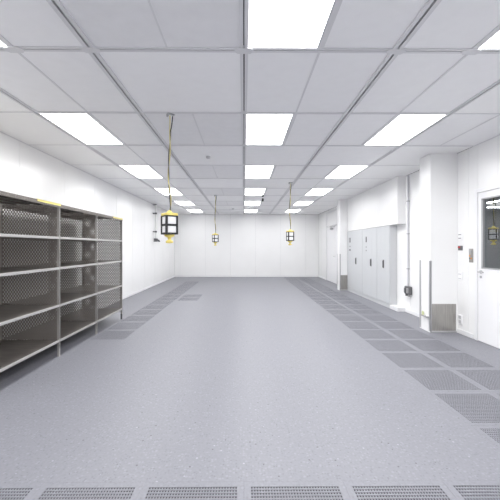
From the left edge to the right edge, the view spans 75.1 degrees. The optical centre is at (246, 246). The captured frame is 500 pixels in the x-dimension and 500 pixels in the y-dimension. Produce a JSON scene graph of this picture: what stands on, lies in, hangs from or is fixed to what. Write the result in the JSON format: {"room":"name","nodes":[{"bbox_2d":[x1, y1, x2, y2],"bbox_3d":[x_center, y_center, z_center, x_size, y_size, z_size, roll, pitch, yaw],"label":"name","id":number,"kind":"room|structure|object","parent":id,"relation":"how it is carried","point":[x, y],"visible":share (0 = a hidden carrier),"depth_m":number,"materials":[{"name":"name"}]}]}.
{"room":"clean room","nodes":[
{"label":"clean room","id":0,"kind":"room"},
{"bbox_2d":[0,132,174,339],"bbox_3d":[-3.366,-0.066,4.523,0.100,3.008,21.700,0,0,0],"label":"wall","id":1,"kind":"structure","parent":0,"point":[25,170],"depth_m":6.77,"materials":[{"name":"grey paint"}]},
{"bbox_2d":[26,275,174,339],"bbox_3d":[-3.309,1.380,4.517,0.014,0.075,21.686,0,0,0],"label":"baseboard","id":2,"kind":"structure","parent":1,"relation":"attached to","point":[152,285],"depth_m":10.36,"materials":[{"name":"white"}]},
{"bbox_2d":[153,204,159,241],"bbox_3d":[-3.249,-0.862,11.686,0.250,1.368,0.197,0,0,0],"label":"pipe","id":3,"kind":"object","parent":1,"relation":"attached to","point":[156,239],"visible":1,"depth_m":11.69,"materials":[{"name":"white metal"}]},
{"bbox_2d":[0,0,499,213],"bbox_3d":[0.094,-1.557,4.551,6.820,0.026,21.700,0,0,0],"label":"trim","id":4,"kind":"structure","parent":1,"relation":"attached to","point":[149,2],"depth_m":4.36,"materials":[{"name":"silver metal"}]},
{"bbox_2d":[175,214,318,274],"bbox_3d":[0.006,-0.066,15.450,7.020,3.008,0.100,0,0,0],"label":"wall","id":5,"kind":"structure","parent":0,"point":[248,244],"depth_m":15.40,"materials":[{"name":"grey paint"}]},
{"bbox_2d":[0,87,192,213],"bbox_3d":[-2.436,-1.563,4.531,0.060,0.038,21.700,0,0,0],"label":"trim","id":6,"kind":"structure","parent":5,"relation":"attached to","point":[2,91],"depth_m":4.39,"materials":[{"name":"silver metal"}]},
{"bbox_2d":[46,0,218,213],"bbox_3d":[-1.236,-1.562,4.540,0.150,0.041,21.700,0,0,0],"label":"trim","id":7,"kind":"structure","parent":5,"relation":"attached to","point":[57,6],"depth_m":2.81,"materials":[{"name":"silver metal"}]},
{"bbox_2d":[175,275,317,276],"bbox_3d":[0.007,1.373,15.393,6.792,0.090,0.014,0,0,0],"label":"baseboard","id":8,"kind":"structure","parent":5,"relation":"attached to","point":[175,275],"depth_m":15.39,"materials":[{"name":"white"}]},
{"bbox_2d":[269,0,441,213],"bbox_3d":[1.164,-1.562,4.559,0.150,0.041,21.700,0,0,0],"label":"trim","id":9,"kind":"structure","parent":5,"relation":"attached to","point":[430,6],"depth_m":2.81,"materials":[{"name":"silver metal"}]},
{"bbox_2d":[295,79,499,213],"bbox_3d":[2.364,-1.563,4.569,0.060,0.038,21.700,0,0,0],"label":"trim","id":10,"kind":"structure","parent":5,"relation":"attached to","point":[496,83],"depth_m":4.18,"materials":[{"name":"silver metal"}]},
{"bbox_2d":[0,277,499,499],"bbox_3d":[0.094,1.643,4.508,6.980,0.450,21.945,0,0,0],"label":"floor","id":11,"kind":"structure","parent":0,"point":[251,379],"depth_m":2.96,"materials":[{"name":"grey plastic"}]},
{"bbox_2d":[0,483,43,499],"bbox_3d":[-1.513,1.433,1.653,0.599,0.030,0.599,0,0,0],"label":"floor panel","id":12,"kind":"object","parent":11,"relation":"in","point":[35,487],"visible":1,"depth_m":1.89,"materials":[{"name":"grey metal"}]},
{"bbox_2d":[0,190,122,371],"bbox_3d":[-2.820,0.429,4.748,0.786,1.978,3.314,0,0,0],"label":"shelving unit","id":13,"kind":"object","parent":11,"relation":"on","point":[60,327],"visible":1,"depth_m":4.22,"materials":[{"name":"silver metal"}]},
{"bbox_2d":[30,482,143,499],"bbox_3d":[-0.913,1.433,1.658,0.599,0.030,0.599,0,0,0],"label":"floor panel","id":14,"kind":"object","parent":11,"relation":"in","point":[138,486],"visible":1,"depth_m":1.89,"materials":[{"name":"grey metal"}]},
{"bbox_2d":[87,330,137,339],"bbox_3d":[-2.142,1.433,5.248,0.599,0.030,0.599,0,0,0],"label":"floor panel","id":15,"kind":"object","parent":11,"relation":"in","point":[105,334],"visible":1,"depth_m":5.22,"materials":[{"name":"grey metal"}]},
{"bbox_2d":[104,322,147,329],"bbox_3d":[-2.147,1.433,5.848,0.599,0.030,0.599,0,0,0],"label":"floor panel","id":16,"kind":"object","parent":11,"relation":"in","point":[118,325],"visible":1,"depth_m":5.80,"materials":[{"name":"grey metal"}]},
{"bbox_2d":[118,315,156,321],"bbox_3d":[-2.152,1.433,6.448,0.599,0.030,0.599,0,0,0],"label":"floor panel","id":17,"kind":"object","parent":11,"relation":"in","point":[130,318],"visible":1,"depth_m":6.44,"materials":[{"name":"grey metal"}]},
{"bbox_2d":[130,310,162,314],"bbox_3d":[-2.156,1.433,7.048,0.599,0.030,0.599,0,0,0],"label":"floor panel","id":18,"kind":"object","parent":11,"relation":"in","point":[138,312],"visible":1,"depth_m":7.03,"materials":[{"name":"grey metal"}]},
{"bbox_2d":[138,305,169,309],"bbox_3d":[-2.161,1.433,7.648,0.599,0.030,0.599,0,0,0],"label":"floor panel","id":19,"kind":"object","parent":11,"relation":"in","point":[146,307],"visible":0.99,"depth_m":7.62,"materials":[{"name":"grey metal"}]},
{"bbox_2d":[147,301,174,304],"bbox_3d":[-2.166,1.433,8.248,0.599,0.030,0.599,0,0,0],"label":"floor panel","id":20,"kind":"object","parent":11,"relation":"in","point":[152,302],"visible":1,"depth_m":8.15,"materials":[{"name":"grey metal"}]},
{"bbox_2d":[153,297,179,300],"bbox_3d":[-2.171,1.433,8.848,0.599,0.030,0.599,0,0,0],"label":"floor panel","id":21,"kind":"object","parent":11,"relation":"in","point":[159,298],"visible":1,"depth_m":8.78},
{"bbox_2d":[160,294,183,296],"bbox_3d":[-2.176,1.433,9.448,0.599,0.030,0.599,0,0,0],"label":"floor panel","id":22,"kind":"object","parent":11,"relation":"in","point":[164,295],"visible":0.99,"depth_m":9.50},
{"bbox_2d":[165,292,185,293],"bbox_3d":[-2.180,1.433,10.048,0.599,0.030,0.599,0,0,0],"label":"floor panel","id":23,"kind":"object","parent":11,"relation":"in","point":[167,292],"visible":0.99,"depth_m":9.91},
{"bbox_2d":[169,289,189,291],"bbox_3d":[-2.185,1.433,10.648,0.599,0.030,0.599,0,0,0],"label":"floor panel","id":24,"kind":"object","parent":11,"relation":"in","point":[172,290],"visible":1,"depth_m":10.59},
{"bbox_2d":[174,287,192,288],"bbox_3d":[-2.190,1.433,11.248,0.599,0.030,0.599,0,0,0],"label":"floor panel","id":25,"kind":"object","parent":11,"relation":"in","point":[175,287],"visible":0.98,"depth_m":11.38,"materials":[{"name":"grey metal"}]},
{"bbox_2d":[177,285,194,286],"bbox_3d":[-2.195,1.433,11.848,0.599,0.030,0.599,0,0,0],"label":"floor panel","id":26,"kind":"object","parent":11,"relation":"in","point":[179,285],"visible":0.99,"depth_m":11.68,"materials":[{"name":"grey metal"}]},
{"bbox_2d":[176,297,200,300],"bbox_3d":[-1.571,1.433,8.853,0.599,0.030,0.599,0,0,0],"label":"floor panel","id":27,"kind":"object","parent":11,"relation":"in","point":[180,298],"visible":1,"depth_m":8.78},
{"bbox_2d":[181,283,197,284],"bbox_3d":[-2.200,1.433,12.448,0.599,0.030,0.599,0,0,0],"label":"floor panel","id":28,"kind":"object","parent":11,"relation":"in","point":[182,283],"visible":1,"depth_m":12.62,"materials":[{"name":"grey metal"}]},
{"bbox_2d":[137,482,243,499],"bbox_3d":[-0.313,1.433,1.663,0.599,0.030,0.599,0,0,0],"label":"floor panel","id":29,"kind":"object","parent":11,"relation":"in","point":[240,485],"visible":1,"depth_m":1.89,"materials":[{"name":"grey metal"}]},
{"bbox_2d":[181,294,203,296],"bbox_3d":[-1.576,1.433,9.453,0.599,0.030,0.599,0,0,0],"label":"floor panel","id":30,"kind":"object","parent":11,"relation":"in","point":[184,295],"visible":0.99,"depth_m":9.50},
{"bbox_2d":[244,481,350,499],"bbox_3d":[0.287,1.433,1.667,0.599,0.030,0.599,0,0,0],"label":"floor panel","id":31,"kind":"object","parent":11,"relation":"in","point":[340,484],"visible":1,"depth_m":1.90,"materials":[{"name":"grey metal"}]},
{"bbox_2d":[290,283,306,284],"bbox_3d":[2.000,1.433,12.481,0.599,0.030,0.599,0,0,0],"label":"floor panel","id":32,"kind":"object","parent":11,"relation":"in","point":[290,283],"visible":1,"depth_m":12.62,"materials":[{"name":"grey metal"}]},
{"bbox_2d":[293,285,310,286],"bbox_3d":[2.005,1.433,11.881,0.599,0.030,0.599,0,0,0],"label":"floor panel","id":33,"kind":"object","parent":11,"relation":"in","point":[293,285],"visible":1,"depth_m":11.66,"materials":[{"name":"grey metal"}]},
{"bbox_2d":[295,287,313,288],"bbox_3d":[2.010,1.433,11.281,0.599,0.030,0.599,0,0,0],"label":"floor panel","id":34,"kind":"object","parent":11,"relation":"in","point":[295,287],"visible":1,"depth_m":11.38,"materials":[{"name":"grey metal"}]},
{"bbox_2d":[298,289,317,290],"bbox_3d":[2.015,1.433,10.681,0.599,0.030,0.599,0,0,0],"label":"floor panel","id":35,"kind":"object","parent":11,"relation":"in","point":[298,289],"visible":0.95,"depth_m":10.59,"materials":[{"name":"grey metal"}]},
{"bbox_2d":[302,281,318,282],"bbox_3d":[2.595,1.433,13.086,0.599,0.030,0.599,0,0,0],"label":"floor panel","id":36,"kind":"object","parent":11,"relation":"in","point":[302,281],"visible":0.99,"depth_m":13.17,"materials":[{"name":"grey metal"}]},
{"bbox_2d":[301,291,322,293],"bbox_3d":[2.019,1.433,10.082,0.599,0.030,0.599,0,0,0],"label":"floor panel","id":37,"kind":"object","parent":11,"relation":"in","point":[303,292],"visible":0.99,"depth_m":10.13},
{"bbox_2d":[306,283,322,284],"bbox_3d":[2.600,1.433,12.486,0.599,0.030,0.599,0,0,0],"label":"floor panel","id":38,"kind":"object","parent":11,"relation":"in","point":[306,283],"visible":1,"depth_m":12.29,"materials":[{"name":"grey metal"}]},
{"bbox_2d":[304,294,327,296],"bbox_3d":[2.024,1.433,9.482,0.599,0.030,0.599,0,0,0],"label":"floor panel","id":39,"kind":"object","parent":11,"relation":"in","point":[307,295],"visible":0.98,"depth_m":9.50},
{"bbox_2d":[309,285,327,286],"bbox_3d":[2.605,1.433,11.886,0.599,0.030,0.599,0,0,0],"label":"floor panel","id":40,"kind":"object","parent":11,"relation":"in","point":[309,285],"visible":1,"depth_m":11.67,"materials":[{"name":"grey metal"}]},
{"bbox_2d":[308,297,334,300],"bbox_3d":[2.029,1.433,8.882,0.599,0.030,0.599,0,0,0],"label":"floor panel","id":41,"kind":"object","parent":11,"relation":"in","point":[311,298],"visible":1,"depth_m":8.78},
{"bbox_2d":[316,289,335,290],"bbox_3d":[2.615,1.433,10.686,0.599,0.030,0.599,0,0,0],"label":"floor panel","id":42,"kind":"object","parent":11,"relation":"in","point":[316,289],"visible":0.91,"depth_m":10.72,"materials":[{"name":"grey metal"}]},
{"bbox_2d":[313,301,340,304],"bbox_3d":[2.034,1.433,8.281,0.599,0.030,0.599,0,0,0],"label":"floor panel","id":43,"kind":"object","parent":11,"relation":"in","point":[316,302],"visible":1,"depth_m":8.16,"materials":[{"name":"grey metal"}]},
{"bbox_2d":[319,291,341,293],"bbox_3d":[2.619,1.433,10.086,0.599,0.030,0.599,0,0,0],"label":"floor panel","id":44,"kind":"object","parent":11,"relation":"in","point":[323,292],"visible":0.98,"depth_m":10.13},
{"bbox_2d":[318,305,347,308],"bbox_3d":[2.039,1.433,7.682,0.599,0.030,0.599,0,0,0],"label":"floor panel","id":45,"kind":"object","parent":11,"relation":"in","point":[321,306],"visible":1,"depth_m":7.63,"materials":[{"name":"grey metal"}]},
{"bbox_2d":[324,294,348,296],"bbox_3d":[2.624,1.433,9.486,0.599,0.030,0.599,0,0,0],"label":"floor panel","id":46,"kind":"object","parent":11,"relation":"in","point":[328,295],"visible":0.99,"depth_m":9.50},
{"bbox_2d":[323,309,357,314],"bbox_3d":[2.043,1.433,7.082,0.599,0.030,0.599,0,0,0],"label":"floor panel","id":47,"kind":"object","parent":11,"relation":"in","point":[329,311],"visible":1,"depth_m":7.03,"materials":[{"name":"grey metal"}]},
{"bbox_2d":[329,297,356,300],"bbox_3d":[2.629,1.433,8.886,0.599,0.030,0.599,0,0,0],"label":"floor panel","id":48,"kind":"object","parent":11,"relation":"in","point":[333,298],"visible":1,"depth_m":8.87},
{"bbox_2d":[331,315,369,321],"bbox_3d":[2.048,1.433,6.482,0.599,0.030,0.599,0,0,0],"label":"floor panel","id":49,"kind":"object","parent":11,"relation":"in","point":[341,318],"visible":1,"depth_m":6.44,"materials":[{"name":"grey metal"}]},
{"bbox_2d":[336,301,365,304],"bbox_3d":[2.634,1.433,8.286,0.599,0.030,0.599,0,0,0],"label":"floor panel","id":50,"kind":"object","parent":11,"relation":"in","point":[340,302],"visible":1,"depth_m":8.16,"materials":[{"name":"grey metal"}]},
{"bbox_2d":[347,229,362,296],"bbox_3d":[3.356,0.457,9.892,0.202,1.921,1.346,0,0,0],"label":"storage cabinet","id":51,"kind":"object","parent":11,"relation":"on","point":[354,238],"visible":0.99,"depth_m":9.79,"materials":[{"name":"grey metal"}]},
{"bbox_2d":[343,305,373,308],"bbox_3d":[2.639,1.433,7.686,0.599,0.030,0.599,0,0,0],"label":"floor panel","id":52,"kind":"object","parent":11,"relation":"in","point":[346,306],"visible":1,"depth_m":7.62,"materials":[{"name":"grey metal"}]},
{"bbox_2d":[340,322,383,329],"bbox_3d":[2.053,1.433,5.882,0.599,0.030,0.599,0,0,0],"label":"floor panel","id":53,"kind":"object","parent":11,"relation":"in","point":[349,325],"visible":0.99,"depth_m":5.81,"materials":[{"name":"grey metal"}]},
{"bbox_2d":[350,309,386,314],"bbox_3d":[2.643,1.433,7.086,0.599,0.030,0.599,0,0,0],"label":"floor panel","id":54,"kind":"object","parent":11,"relation":"in","point":[358,311],"visible":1,"depth_m":7.04,"materials":[{"name":"grey metal"}]},
{"bbox_2d":[350,330,398,339],"bbox_3d":[2.058,1.433,5.282,0.599,0.030,0.599,0,0,0],"label":"floor panel","id":55,"kind":"object","parent":11,"relation":"in","point":[362,334],"visible":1,"depth_m":5.26,"materials":[{"name":"grey metal"}]},
{"bbox_2d":[363,225,396,307],"bbox_3d":[3.368,0.457,8.360,0.202,1.921,1.701,0,0,0],"label":"storage cabinet","id":56,"kind":"object","parent":11,"relation":"on","point":[379,243],"visible":1,"depth_m":8.00,"materials":[{"name":"grey metal"}]},
{"bbox_2d":[360,315,399,321],"bbox_3d":[2.648,1.433,6.486,0.599,0.030,0.599,0,0,0],"label":"floor panel","id":57,"kind":"object","parent":11,"relation":"in","point":[371,318],"visible":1,"depth_m":6.46,"materials":[{"name":"grey metal"}]},
{"bbox_2d":[363,339,420,351],"bbox_3d":[2.063,1.433,4.682,0.599,0.030,0.599,0,0,0],"label":"floor panel","id":58,"kind":"object","parent":11,"relation":"in","point":[391,345],"visible":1,"depth_m":4.68,"materials":[{"name":"grey metal"}]},
{"bbox_2d":[372,321,415,329],"bbox_3d":[2.653,1.433,5.886,0.599,0.030,0.599,0,0,0],"label":"floor panel","id":59,"kind":"object","parent":11,"relation":"in","point":[386,325],"visible":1,"depth_m":5.88,"materials":[{"name":"grey metal"}]},
{"bbox_2d":[343,480,457,499],"bbox_3d":[0.887,1.433,1.672,0.599,0.030,0.599,0,0,0],"label":"floor panel","id":60,"kind":"object","parent":11,"relation":"in","point":[349,485],"visible":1,"depth_m":1.89,"materials":[{"name":"grey metal"}]},
{"bbox_2d":[385,329,437,338],"bbox_3d":[2.658,1.433,5.286,0.599,0.030,0.599,0,0,0],"label":"floor panel","id":61,"kind":"object","parent":11,"relation":"in","point":[399,333],"visible":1,"depth_m":5.26,"materials":[{"name":"grey metal"}]},
{"bbox_2d":[378,352,449,368],"bbox_3d":[2.067,1.433,4.082,0.599,0.030,0.599,0,0,0],"label":"floor panel","id":62,"kind":"object","parent":11,"relation":"in","point":[396,358],"visible":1,"depth_m":4.06,"materials":[{"name":"grey metal"}]},
{"bbox_2d":[401,339,464,351],"bbox_3d":[2.663,1.433,4.686,0.599,0.030,0.599,0,0,0],"label":"floor panel","id":63,"kind":"object","parent":11,"relation":"in","point":[428,345],"visible":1,"depth_m":4.68,"materials":[{"name":"grey metal"}]},
{"bbox_2d":[400,369,488,391],"bbox_3d":[2.072,1.433,3.482,0.599,0.030,0.599,0,0,0],"label":"floor panel","id":64,"kind":"object","parent":11,"relation":"in","point":[443,380],"visible":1,"depth_m":3.43,"materials":[{"name":"grey metal"}]},
{"bbox_2d":[423,352,499,368],"bbox_3d":[2.667,1.433,4.087,0.599,0.030,0.599,0,0,0],"label":"floor panel","id":65,"kind":"object","parent":11,"relation":"in","point":[452,360],"visible":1,"depth_m":4.06,"materials":[{"name":"grey metal"}]},
{"bbox_2d":[429,392,499,425],"bbox_3d":[2.077,1.433,2.882,0.599,0.030,0.599,0,0,0],"label":"floor panel","id":66,"kind":"object","parent":11,"relation":"in","point":[492,399],"visible":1,"depth_m":2.91,"materials":[{"name":"grey metal"}]},
{"bbox_2d":[442,480,499,499],"bbox_3d":[1.487,1.433,1.677,0.599,0.030,0.599,0,0,0],"label":"floor panel","id":67,"kind":"object","parent":11,"relation":"in","point":[450,484],"visible":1,"depth_m":1.91,"materials":[{"name":"grey metal"}]},
{"bbox_2d":[451,369,499,391],"bbox_3d":[2.672,1.433,3.486,0.599,0.030,0.599,0,0,0],"label":"floor panel","id":68,"kind":"object","parent":11,"relation":"in","point":[479,377],"visible":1,"depth_m":3.56,"materials":[{"name":"grey metal"}]},
{"bbox_2d":[472,426,499,447],"bbox_3d":[2.082,1.433,2.282,0.599,0.030,0.599,0,0,0],"label":"floor panel","id":69,"kind":"object","parent":11,"relation":"in","point":[492,430],"visible":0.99,"depth_m":2.48,"materials":[{"name":"grey metal"}]},
{"bbox_2d":[490,392,499,397],"bbox_3d":[2.677,1.433,2.886,0.599,0.030,0.599,0,0,0],"label":"floor panel","id":70,"kind":"object","parent":11,"relation":"in","point":[497,394],"visible":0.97,"depth_m":3.15,"materials":[{"name":"grey metal"}]},
{"bbox_2d":[0,0,499,213],"bbox_3d":[3.873,-1.600,4.581,14.580,0.100,21.900,0,0,0],"label":"ceiling","id":71,"kind":"structure","parent":0,"point":[156,81],"depth_m":3.23,"materials":[{"name":"white"}]},
{"bbox_2d":[38,112,122,144],"bbox_3d":[-2.135,-1.560,4.346,0.596,0.020,1.195,0,0,0],"label":"recessed light","id":72,"kind":"object","parent":71,"relation":"in","point":[82,126],"visible":0.74,"depth_m":4.22,"materials":[{"name":"white plastic"}]},
{"bbox_2d":[119,165,161,177],"bbox_3d":[-2.154,-1.560,6.752,0.596,0.020,1.195,0,0,0],"label":"recessed light","id":73,"kind":"object","parent":71,"relation":"in","point":[138,171],"visible":0.81,"depth_m":6.68,"materials":[{"name":"white plastic"}]},
{"bbox_2d":[155,188,181,194],"bbox_3d":[-2.173,-1.560,9.157,0.596,0.020,1.195,0,0,0],"label":"recessed light","id":74,"kind":"object","parent":71,"relation":"in","point":[165,191],"visible":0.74,"depth_m":9.10,"materials":[{"name":"white plastic"}]},
{"bbox_2d":[161,113,177,242],"bbox_3d":[-0.892,-0.794,3.758,0.154,1.504,0.154,0,0,-37],"label":"pendant","id":75,"kind":"object","parent":71,"relation":"hanging from","point":[169,220],"visible":1,"depth_m":3.73,"materials":[{"name":"yellow paint"}]},
{"bbox_2d":[174,201,194,205],"bbox_3d":[-2.193,-1.560,11.563,0.596,0.020,1.195,0,0,0],"label":"recessed light","id":76,"kind":"object","parent":71,"relation":"in","point":[182,203],"visible":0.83,"depth_m":11.60,"materials":[{"name":"white plastic"}]},
{"bbox_2d":[187,209,201,211],"bbox_3d":[-2.212,-1.560,13.969,0.596,0.020,1.195,0,0,0],"label":"recessed light","id":77,"kind":"object","parent":71,"relation":"in","point":[190,210],"visible":0.76,"depth_m":13.83,"materials":[{"name":"white plastic"}]},
{"bbox_2d":[212,195,218,245],"bbox_3d":[-0.932,-0.794,9.683,0.154,1.504,0.154,0,0,-30],"label":"pendant","id":78,"kind":"object","parent":71,"relation":"hanging from","point":[215,237],"visible":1,"depth_m":9.66,"materials":[{"name":"yellow metal"}]},
{"bbox_2d":[139,178,322,178],"bbox_3d":[-0.059,-1.562,7.370,4.740,0.031,0.040,0,0,0],"label":"trim","id":79,"kind":"structure","parent":71,"relation":"attached to","point":[139,178],"depth_m":7.35,"materials":[{"name":"silver metal"}]},
{"bbox_2d":[196,205,270,205],"bbox_3d":[-0.098,-1.562,12.182,4.740,0.031,0.040,0,0,0],"label":"trim","id":80,"kind":"structure","parent":71,"relation":"attached to","point":[196,205],"depth_m":12.15,"materials":[{"name":"silver metal"}]},
{"bbox_2d":[37,111,448,114],"bbox_3d":[-0.030,-1.563,3.761,4.740,0.033,0.040,0,0,0],"label":"trim","id":81,"kind":"structure","parent":71,"relation":"attached to","point":[84,112],"depth_m":3.77,"materials":[{"name":"silver metal"}]},
{"bbox_2d":[88,144,398,146],"bbox_3d":[-0.040,-1.563,4.964,4.740,0.033,0.040,0,0,0],"label":"trim","id":82,"kind":"structure","parent":71,"relation":"attached to","point":[164,144],"depth_m":4.95,"materials":[{"name":"silver metal"}]},
{"bbox_2d":[165,195,322,195],"bbox_3d":[-0.078,-1.562,9.776,4.740,0.031,0.040,0,0,0],"label":"trim","id":83,"kind":"structure","parent":71,"relation":"attached to","point":[165,195],"depth_m":9.76,"materials":[{"name":"silver metal"}]},
{"bbox_2d":[191,212,296,212],"bbox_3d":[-0.117,-1.562,14.588,4.740,0.031,0.040,0,0,0],"label":"trim","id":84,"kind":"structure","parent":71,"relation":"attached to","point":[191,212],"depth_m":14.57,"materials":[{"name":"silver metal"}]},
{"bbox_2d":[127,165,368,165],"bbox_3d":[-0.049,-1.562,6.167,4.740,0.031,0.040,0,0,0],"label":"trim","id":85,"kind":"structure","parent":71,"relation":"attached to","point":[127,165],"depth_m":6.17,"materials":[{"name":"silver metal"}]},
{"bbox_2d":[0,45,499,53],"bbox_3d":[-0.021,-1.563,2.558,4.740,0.033,0.058,0,0,0],"label":"trim","id":86,"kind":"structure","parent":71,"relation":"attached to","point":[26,48],"depth_m":2.56,"materials":[{"name":"silver metal"}]},
{"bbox_2d":[0,0,499,48],"bbox_3d":[0.013,-1.559,-1.652,3.640,0.022,8.381,0,0,0],"label":"trim","id":87,"kind":"structure","parent":71,"relation":"attached to","point":[338,3],"depth_m":2.35,"materials":[{"name":"silver metal"}]},
{"bbox_2d":[245,209,257,211],"bbox_3d":[0.188,-1.560,13.989,0.596,0.020,1.195,0,0,0],"label":"recessed light","id":88,"kind":"object","parent":71,"relation":"in","point":[246,210],"visible":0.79,"depth_m":13.83,"materials":[{"name":"white plastic"}]},
{"bbox_2d":[245,201,260,205],"bbox_3d":[0.207,-1.560,11.582,0.596,0.020,1.195,0,0,0],"label":"recessed light","id":89,"kind":"object","parent":71,"relation":"in","point":[247,203],"visible":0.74,"depth_m":11.60,"materials":[{"name":"white plastic"}]},
{"bbox_2d":[245,188,264,194],"bbox_3d":[0.227,-1.560,9.177,0.596,0.020,1.195,0,0,0],"label":"recessed light","id":90,"kind":"object","parent":71,"relation":"in","point":[248,191],"visible":0.63,"depth_m":9.10,"materials":[{"name":"white plastic"}]},
{"bbox_2d":[245,166,273,178],"bbox_3d":[0.246,-1.560,6.771,0.596,0.020,1.195,0,0,0],"label":"recessed light","id":91,"kind":"object","parent":71,"relation":"in","point":[251,171],"visible":0.86,"depth_m":6.68,"materials":[{"name":"white plastic"}]},
{"bbox_2d":[246,114,293,144],"bbox_3d":[0.265,-1.560,4.365,0.596,0.020,1.195,0,0,0],"label":"recessed light","id":92,"kind":"object","parent":71,"relation":"in","point":[262,129],"visible":0.74,"depth_m":4.26,"materials":[{"name":"white plastic"}]},
{"bbox_2d":[252,209,300,209],"bbox_3d":[-0.107,-1.562,13.385,4.740,0.031,0.040,0,0,0],"label":"trim","id":93,"kind":"structure","parent":71,"relation":"attached to","point":[252,209],"depth_m":13.41,"materials":[{"name":"silver metal"}]},
{"bbox_2d":[244,0,335,47],"bbox_3d":[0.284,-1.560,1.959,0.596,0.020,1.195,0,0,0],"label":"recessed light","id":94,"kind":"object","parent":71,"relation":"in","point":[272,23],"visible":0.93,"depth_m":2.25,"materials":[{"name":"white plastic"}]},
{"bbox_2d":[286,182,293,244],"bbox_3d":[1.038,-0.794,7.759,0.154,1.504,0.154,0,0,-14],"label":"pendant","id":95,"kind":"object","parent":71,"relation":"hanging from","point":[289,234],"visible":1,"depth_m":7.72,"materials":[{"name":"yellow metal"}]},
{"bbox_2d":[252,188,333,188],"bbox_3d":[-0.069,-1.562,8.573,4.740,0.031,0.040,0,0,0],"label":"trim","id":96,"kind":"structure","parent":71,"relation":"attached to","point":[252,188],"depth_m":8.59,"materials":[{"name":"silver metal"}]},
{"bbox_2d":[293,201,313,205],"bbox_3d":[2.007,-1.560,11.597,0.596,0.020,1.195,0,0,0],"label":"recessed light","id":97,"kind":"object","parent":71,"relation":"in","point":[298,203],"visible":0.76,"depth_m":11.60,"materials":[{"name":"white plastic"}]},
{"bbox_2d":[306,189,331,194],"bbox_3d":[2.026,-1.560,9.191,0.596,0.020,1.195,0,0,0],"label":"recessed light","id":98,"kind":"object","parent":71,"relation":"in","point":[313,191],"visible":0.74,"depth_m":9.10,"materials":[{"name":"white plastic"}]},
{"bbox_2d":[325,166,366,178],"bbox_3d":[2.046,-1.560,6.785,0.596,0.020,1.195,0,0,0],"label":"recessed light","id":99,"kind":"object","parent":71,"relation":"in","point":[341,172],"visible":0.79,"depth_m":6.78,"materials":[{"name":"white plastic"}]},
{"bbox_2d":[365,115,444,144],"bbox_3d":[2.065,-1.560,4.379,0.596,0.020,1.195,0,0,0],"label":"recessed light","id":100,"kind":"object","parent":71,"relation":"in","point":[402,128],"visible":0.79,"depth_m":4.29,"materials":[{"name":"white plastic"}]},
{"bbox_2d":[477,30,499,48],"bbox_3d":[2.084,-1.560,1.973,0.596,0.020,1.195,0,0,0],"label":"recessed light","id":101,"kind":"object","parent":71,"relation":"in","point":[493,42],"visible":0.58,"depth_m":2.48,"materials":[{"name":"white plastic"}]},
{"bbox_2d":[319,136,499,340],"bbox_3d":[3.554,-0.066,4.579,0.100,2.968,21.700,0,0,0],"label":"wall","id":102,"kind":"structure","parent":0,"point":[479,165],"depth_m":5.29,"materials":[{"name":"grey paint"}]},
{"bbox_2d":[326,209,336,283],"bbox_3d":[3.368,-0.022,13.127,0.225,2.880,1.600,0,0,0],"label":"door","id":103,"kind":"structure","parent":102,"relation":"in","point":[331,231],"depth_m":13.16,"materials":[{"name":"white paint"}]},
{"bbox_2d":[337,199,347,290],"bbox_3d":[3.245,-0.066,10.740,0.419,2.968,0.340,0,0,0],"label":"column","id":104,"kind":"structure","parent":102,"relation":"attached to","point":[342,231],"depth_m":10.58,"materials":[{"name":"grey paint"}]},
{"bbox_2d":[347,176,405,230],"bbox_3d":[3.379,-1.029,8.845,0.179,1.043,3.455,0,0,0],"label":"soffit","id":105,"kind":"object","parent":102,"relation":"attached to","point":[384,204],"depth_m":8.06,"materials":[{"name":"white paint"}]},
{"bbox_2d":[318,275,473,338],"bbox_3d":[3.416,1.375,4.571,0.176,0.085,21.686,0,0,0],"label":"baseboard","id":106,"kind":"structure","parent":102,"relation":"attached to","point":[465,333],"depth_m":6.88,"materials":[{"name":"white"}]},
{"bbox_2d":[404,175,411,296],"bbox_3d":[3.437,-0.241,6.928,0.095,2.578,0.200,0,0,0],"label":"conduit","id":107,"kind":"object","parent":102,"relation":"attached to","point":[407,289],"visible":1,"depth_m":6.95,"materials":[{"name":"grey metal"}]},
{"bbox_2d":[419,153,457,332],"bbox_3d":[3.269,-0.066,5.550,0.454,2.968,0.340,0,0,0],"label":"column","id":108,"kind":"structure","parent":102,"relation":"attached to","point":[438,262],"depth_m":5.39,"materials":[{"name":"grey paint"}]},
{"bbox_2d":[458,272,461,279],"bbox_3d":[3.488,0.473,5.308,0.021,0.130,0.085,0,0,0],"label":"wall switch","id":109,"kind":"object","parent":102,"relation":"attached to","point":[459,273],"visible":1,"depth_m":5.30,"materials":[{"name":"white plastic"}]},
{"bbox_2d":[458,314,462,324],"bbox_3d":[3.488,1.183,5.308,0.021,0.150,0.090,0,0,0],"label":"wall socket","id":110,"kind":"object","parent":102,"relation":"attached to","point":[460,317],"visible":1,"depth_m":5.28,"materials":[{"name":"white plastic"}]},
{"bbox_2d":[469,249,472,262],"bbox_3d":[3.490,0.133,5.058,0.021,0.215,0.085,0,0,0],"label":"keypad","id":111,"kind":"object","parent":102,"relation":"attached to","point":[470,250],"visible":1,"depth_m":5.04,"materials":[{"name":"silver metal"}]},
{"bbox_2d":[474,184,499,348],"bbox_3d":[3.503,0.270,4.403,0.116,2.295,1.150,0,0,0],"label":"door","id":112,"kind":"structure","parent":102,"relation":"in","point":[486,280],"depth_m":4.81,"materials":[{"name":"white paint"}]},
{"bbox_2d":[487,211,499,268],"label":"window","id":113,"kind":"structure","parent":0,"point":[493,251],"depth_m":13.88,"materials":[{"name":"grey glass"}]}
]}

